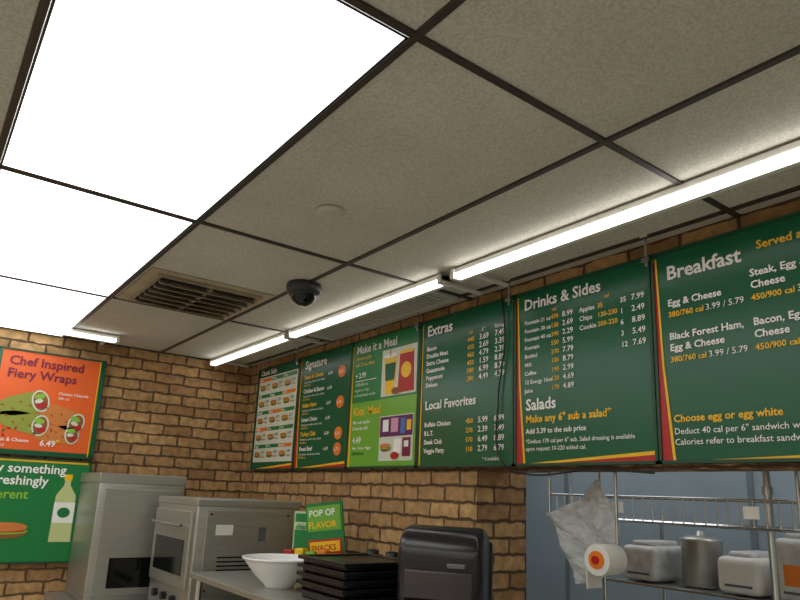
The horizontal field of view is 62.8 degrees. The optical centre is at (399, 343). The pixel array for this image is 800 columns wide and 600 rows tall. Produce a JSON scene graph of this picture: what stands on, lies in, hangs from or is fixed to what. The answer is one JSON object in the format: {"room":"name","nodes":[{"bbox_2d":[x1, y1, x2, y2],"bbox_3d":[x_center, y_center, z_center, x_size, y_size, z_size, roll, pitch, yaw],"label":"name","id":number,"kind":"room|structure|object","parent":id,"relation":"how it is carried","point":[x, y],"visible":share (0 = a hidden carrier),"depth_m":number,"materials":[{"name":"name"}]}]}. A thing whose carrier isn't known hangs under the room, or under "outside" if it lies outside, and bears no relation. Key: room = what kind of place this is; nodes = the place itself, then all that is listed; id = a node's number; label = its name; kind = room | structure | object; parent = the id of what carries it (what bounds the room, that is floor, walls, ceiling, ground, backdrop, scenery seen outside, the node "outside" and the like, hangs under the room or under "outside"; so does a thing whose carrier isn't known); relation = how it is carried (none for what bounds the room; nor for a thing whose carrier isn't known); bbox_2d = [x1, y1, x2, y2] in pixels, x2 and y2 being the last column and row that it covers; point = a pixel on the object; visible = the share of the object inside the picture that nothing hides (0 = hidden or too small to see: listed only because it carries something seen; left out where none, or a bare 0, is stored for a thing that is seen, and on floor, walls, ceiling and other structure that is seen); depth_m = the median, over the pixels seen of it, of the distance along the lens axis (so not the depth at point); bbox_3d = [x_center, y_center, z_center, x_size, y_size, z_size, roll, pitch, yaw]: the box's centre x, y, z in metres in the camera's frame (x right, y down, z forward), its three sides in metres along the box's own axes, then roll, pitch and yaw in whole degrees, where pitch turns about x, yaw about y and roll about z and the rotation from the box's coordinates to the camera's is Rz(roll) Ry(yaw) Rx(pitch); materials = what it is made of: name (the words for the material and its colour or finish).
{"room":"sandwich shop","nodes":[
{"label":"sandwich shop","id":0,"kind":"room"},
{"bbox_2d":[0,327,250,599],"bbox_3d":[-3.243,0.940,3.191,5.100,2.450,0.150,12,-16,-35],"label":"wall","id":1,"kind":"structure","parent":0,"point":[161,414],"depth_m":4.41,"materials":[{"name":"brick"}]},
{"bbox_2d":[0,456,91,563],"bbox_3d":[-2.186,0.978,3.857,0.610,0.600,0.032,12,-16,-35],"label":"poster","id":2,"kind":"object","parent":1,"relation":"attached to","point":[39,498],"visible":0.99,"depth_m":3.88,"materials":[{"name":"green paper"}]},
{"bbox_2d":[0,346,106,458],"bbox_3d":[-2.159,0.367,3.999,0.610,0.625,0.033,12,-16,-35],"label":"poster","id":3,"kind":"object","parent":1,"relation":"attached to","point":[50,403],"visible":1,"depth_m":4.00,"materials":[{"name":"orange paper"}]},
{"bbox_2d":[0,0,799,365],"bbox_3d":[-0.145,-0.666,1.354,7.400,0.100,7.250,12,-16,-35],"label":"ceiling","id":4,"kind":"structure","parent":0,"point":[428,137],"depth_m":1.72,"materials":[{"name":"tile"}]},
{"bbox_2d":[0,276,106,336],"bbox_3d":[-2.013,-0.189,3.500,0.587,0.006,1.148,12,-16,-35],"label":"ceiling light panel","id":5,"kind":"object","parent":4,"relation":"in","point":[22,300],"depth_m":3.37,"materials":[{"name":"white plastic"}]},
{"bbox_2d":[0,316,119,344],"bbox_3d":[-2.429,-0.141,3.665,1.580,0.042,0.269,12,-16,-35],"label":"linear light fixture","id":6,"kind":"object","parent":4,"relation":"attached to","point":[5,321],"visible":1,"depth_m":3.83,"materials":[{"name":"white plastic"}]},
{"bbox_2d":[0,168,194,296],"bbox_3d":[-1.301,-0.377,2.563,0.587,0.006,1.195,12,-16,-35],"label":"ceiling light panel","id":7,"kind":"object","parent":4,"relation":"in","point":[53,234],"depth_m":2.42,"materials":[{"name":"white plastic"}]},
{"bbox_2d":[116,267,274,319],"bbox_3d":[-0.990,-0.210,3.139,0.565,0.042,0.590,12,-16,-35],"label":"ceiling air vent","id":8,"kind":"object","parent":4,"relation":"in","point":[159,287],"depth_m":3.05,"materials":[{"name":"beige metal"}]},
{"bbox_2d":[0,0,408,220],"bbox_3d":[-0.574,-0.569,1.609,0.587,0.006,1.195,12,-16,-35],"label":"ceiling light panel","id":9,"kind":"object","parent":4,"relation":"in","point":[169,106],"depth_m":1.50,"materials":[{"name":"white plastic"}]},
{"bbox_2d":[209,331,322,366],"bbox_3d":[-0.891,0.063,4.247,0.269,0.042,1.160,12,-16,-35],"label":"linear light fixture","id":10,"kind":"object","parent":4,"relation":"attached to","point":[282,338],"visible":0.84,"depth_m":4.09,"materials":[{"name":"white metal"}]},
{"bbox_2d":[286,279,321,306],"bbox_3d":[-0.426,-0.215,2.889,0.156,0.099,0.156,12,-16,-35],"label":"dome camera","id":11,"kind":"object","parent":4,"relation":"attached to","point":[303,292],"visible":1,"depth_m":2.84,"materials":[{"name":"grey plastic"}]},
{"bbox_2d":[316,204,343,218],"bbox_3d":[-0.227,-0.426,2.128,0.090,0.019,0.090,12,-16,-35],"label":"smoke detector","id":12,"kind":"object","parent":4,"relation":"attached to","point":[329,211],"visible":1,"depth_m":2.11,"materials":[{"name":"beige plastic"}]},
{"bbox_2d":[288,273,481,340],"bbox_3d":[-0.129,-0.139,3.246,0.269,0.042,1.330,12,-16,-35],"label":"linear light fixture","id":13,"kind":"object","parent":4,"relation":"attached to","point":[441,281],"visible":0.97,"depth_m":3.02,"materials":[{"name":"white plastic"}]},
{"bbox_2d":[313,291,458,338],"bbox_3d":[-0.144,-0.143,3.324,0.215,0.017,1.080,12,-16,-35],"label":"return grille","id":14,"kind":"object","parent":4,"relation":"in","point":[436,298],"depth_m":3.26,"materials":[{"name":"grey metal"}]},
{"bbox_2d":[0,0,799,367],"bbox_3d":[-1.012,-0.805,0.689,5.000,0.009,7.000,12,-16,-35],"label":"grid","id":15,"kind":"object","parent":4,"relation":"attached to","point":[418,35],"depth_m":1.71,"materials":[{"name":"black metal"}]},
{"bbox_2d":[295,235,652,364],"bbox_3d":[0.092,-0.117,3.189,0.036,0.109,2.510,12,-16,-35],"label":"hanger","id":16,"kind":"object","parent":4,"relation":"attached to","point":[646,260],"visible":0.9,"depth_m":2.70,"materials":[{"name":"silver metal"}]},
{"bbox_2d":[250,358,300,470],"bbox_3d":[-0.820,0.480,4.342,0.031,0.700,0.611,12,-16,-35],"label":"menu board","id":17,"kind":"object","parent":16,"relation":"hanging from","point":[277,390],"visible":0.99,"depth_m":4.32,"materials":[{"name":"green"}]},
{"bbox_2d":[292,343,352,469],"bbox_3d":[-0.452,0.383,3.859,0.031,0.700,0.611,12,-16,-35],"label":"menu board","id":18,"kind":"object","parent":16,"relation":"hanging from","point":[322,412],"visible":1,"depth_m":3.84,"materials":[{"name":"green plastic"}]},
{"bbox_2d":[345,322,420,468],"bbox_3d":[-0.085,0.285,3.375,0.033,0.700,0.611,12,-16,-35],"label":"menu board","id":19,"kind":"object","parent":16,"relation":"hanging from","point":[384,386],"visible":0.98,"depth_m":3.35,"materials":[{"name":"green plastic"}]},
{"bbox_2d":[416,295,517,467],"bbox_3d":[0.285,0.188,2.890,0.031,0.700,0.616,12,-16,-35],"label":"menu board","id":20,"kind":"object","parent":16,"relation":"hanging from","point":[461,352],"visible":0.99,"depth_m":2.87,"materials":[{"name":"green plastic"}]},
{"bbox_2d":[514,255,663,466],"bbox_3d":[0.657,0.090,2.401,0.031,0.700,0.621,12,-16,-35],"label":"menu board","id":21,"kind":"object","parent":16,"relation":"hanging from","point":[585,381],"visible":1,"depth_m":2.36,"materials":[{"name":"green plastic"}]},
{"bbox_2d":[650,211,799,463],"bbox_3d":[1.226,-0.060,1.655,0.031,0.700,1.271,12,-16,-35],"label":"menu board","id":22,"kind":"object","parent":16,"relation":"hanging from","point":[726,306],"visible":1,"depth_m":1.96,"materials":[{"name":"green plastic"}]},
{"bbox_2d":[495,290,654,475],"bbox_3d":[0.613,0.100,2.440,0.014,0.770,0.693,13,-17,-37],"label":"power cord","id":23,"kind":"object","parent":4,"relation":"hanging from","point":[504,466],"visible":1,"depth_m":2.58,"materials":[{"name":"black plastic"}]},
{"bbox_2d":[450,140,799,286],"bbox_3d":[0.772,-0.376,2.063,0.269,0.042,1.560,12,-16,-35],"label":"linear light fixture","id":24,"kind":"object","parent":4,"relation":"attached to","point":[783,158],"visible":1,"depth_m":1.94,"materials":[{"name":"white plastic"}]},
{"bbox_2d":[239,196,799,599],"bbox_3d":[1.042,0.838,1.955,0.300,2.450,7.250,12,-16,-35],"label":"wall","id":25,"kind":"structure","parent":0,"point":[379,504],"depth_m":2.93,"materials":[{"name":"brick"}]},
{"bbox_2d":[584,472,626,588],"bbox_3d":[0.725,0.652,2.306,0.138,0.405,0.105,12,-16,-35],"label":"paper towel roll","id":26,"kind":"object","parent":25,"relation":"attached to","point":[601,560],"visible":1,"depth_m":2.26,"materials":[{"name":"white paper"}]},
{"bbox_2d":[545,473,619,583],"bbox_3d":[0.695,0.706,2.559,0.077,0.448,0.370,12,-16,-35],"label":"bag","id":27,"kind":"object","parent":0,"point":[585,522],"depth_m":2.56,"materials":[{"name":"white plastic"}]},
{"bbox_2d":[526,471,799,599],"bbox_3d":[2.583,1.001,2.363,0.108,2.450,5.900,12,-16,-35],"label":"wall","id":28,"kind":"structure","parent":0,"point":[549,574],"depth_m":3.84,"materials":[{"name":"blue"}]},
{"bbox_2d":[548,471,799,533],"bbox_3d":[1.378,0.137,2.180,0.352,0.955,1.992,12,-16,-35],"label":"wire rack","id":29,"kind":"object","parent":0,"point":[749,512],"visible":0.65,"depth_m":2.27,"materials":[{"name":"silver metal"}]},
{"bbox_3d":[-0.253,1.815,0.773,7.400,0.100,7.250,12,-16,-35],"label":"floor","id":30,"kind":"structure","parent":0,"visible":0},
{"bbox_2d":[44,591,75,599],"bbox_3d":[-0.744,1.766,2.891,1.155,0.920,3.030,12,-16,-35],"label":"countertop","id":31,"kind":"structure","parent":30,"relation":"on","point":[61,595],"depth_m":3.75,"materials":[{"name":"grey"}]},
{"bbox_2d":[65,472,186,599],"bbox_3d":[-1.620,1.130,3.886,0.490,0.695,0.549,12,-16,-35],"label":"oven","id":32,"kind":"object","parent":31,"relation":"on","point":[112,542],"visible":0.73,"depth_m":3.67,"materials":[{"name":"metal"}]},
{"bbox_2d":[148,495,300,599],"bbox_3d":[-0.980,1.135,3.541,0.619,0.584,0.635,12,-16,-35],"label":"oven","id":33,"kind":"object","parent":31,"relation":"on","point":[192,534],"visible":0.8,"depth_m":3.31,"materials":[{"name":"metal"}]},
{"bbox_2d":[189,570,313,599],"bbox_3d":[-0.199,1.117,2.590,0.740,0.250,1.660,12,-16,-35],"label":"shelf","id":34,"kind":"object","parent":31,"relation":"on","point":[244,583],"visible":0.34,"depth_m":2.75,"materials":[{"name":"metal"}]},
{"bbox_2d":[242,553,303,588],"bbox_3d":[-0.495,0.942,2.705,0.320,0.119,0.320,12,-16,-35],"label":"bowl","id":35,"kind":"object","parent":34,"relation":"on","point":[274,570],"visible":0.84,"depth_m":2.62,"materials":[{"name":"white ceramic"}]},
{"bbox_2d":[283,500,345,553],"bbox_3d":[-0.407,0.939,3.193,0.340,0.354,0.140,-4,-15,25],"label":"display","id":36,"kind":"object","parent":34,"relation":"on","point":[319,529],"visible":0.66,"depth_m":3.22,"materials":[{"name":"green cardboard"}]},
{"bbox_2d":[296,553,397,599],"bbox_3d":[-0.163,0.885,2.469,0.330,0.150,0.349,12,-16,-35],"label":"trays","id":37,"kind":"object","parent":34,"relation":"on","point":[355,576],"visible":0.76,"depth_m":2.35,"materials":[{"name":"black plastic"}]},
{"bbox_2d":[366,549,397,557],"bbox_3d":[-0.044,0.967,2.801,0.124,0.153,0.344,12,-16,-35],"label":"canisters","id":38,"kind":"object","parent":34,"relation":"on","point":[371,551],"visible":0.16,"depth_m":2.83,"materials":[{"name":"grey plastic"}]},
{"bbox_2d":[397,524,492,599],"bbox_3d":[0.154,0.776,2.252,0.300,0.290,0.249,-1,-14,15],"label":"paper towel dispenser","id":39,"kind":"object","parent":34,"relation":"on","point":[435,562],"visible":1,"depth_m":2.16,"materials":[{"name":"black plastic"}]},
{"bbox_2d":[603,518,781,599],"bbox_3d":[1.856,1.441,2.295,0.520,1.500,2.320,12,-16,-35],"label":"storage shelf","id":40,"kind":"object","parent":30,"relation":"on","point":[671,585],"visible":0.34,"depth_m":2.96,"materials":[{"name":"silver metal"}]},
{"bbox_2d":[623,540,681,581],"bbox_3d":[1.241,1.048,3.178,0.303,0.182,0.190,12,-16,-35],"label":"package","id":41,"kind":"object","parent":40,"relation":"in","point":[647,560],"visible":0.84,"depth_m":3.09,"materials":[{"name":"grey"}]},
{"bbox_2d":[679,531,722,588],"bbox_3d":[1.384,0.982,3.001,0.184,0.242,0.184,12,-16,-35],"label":"steel canister","id":42,"kind":"object","parent":40,"relation":"on","point":[700,553],"visible":0.95,"depth_m":2.93,"materials":[{"name":"silver metal"}]},
{"bbox_2d":[718,550,771,596],"bbox_3d":[1.522,0.978,2.808,0.303,0.172,0.190,12,-16,-35],"label":"package","id":43,"kind":"object","parent":40,"relation":"in","point":[745,572],"visible":0.8,"depth_m":2.71,"materials":[{"name":"white plastic"}]},
{"bbox_2d":[776,533,799,599],"bbox_3d":[1.664,0.897,2.633,0.304,0.262,0.190,12,-16,-35],"label":"package","id":44,"kind":"object","parent":40,"relation":"in","point":[788,548],"visible":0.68,"depth_m":2.57,"materials":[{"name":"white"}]},
{"bbox_2d":[761,471,780,599],"bbox_3d":[1.393,0.963,2.420,0.042,2.449,0.041,12,-16,-35],"label":"drain pipe","id":45,"kind":"object","parent":30,"relation":"on","point":[767,490],"visible":0.42,"depth_m":2.46,"materials":[{"name":"silver metal"}]}
]}

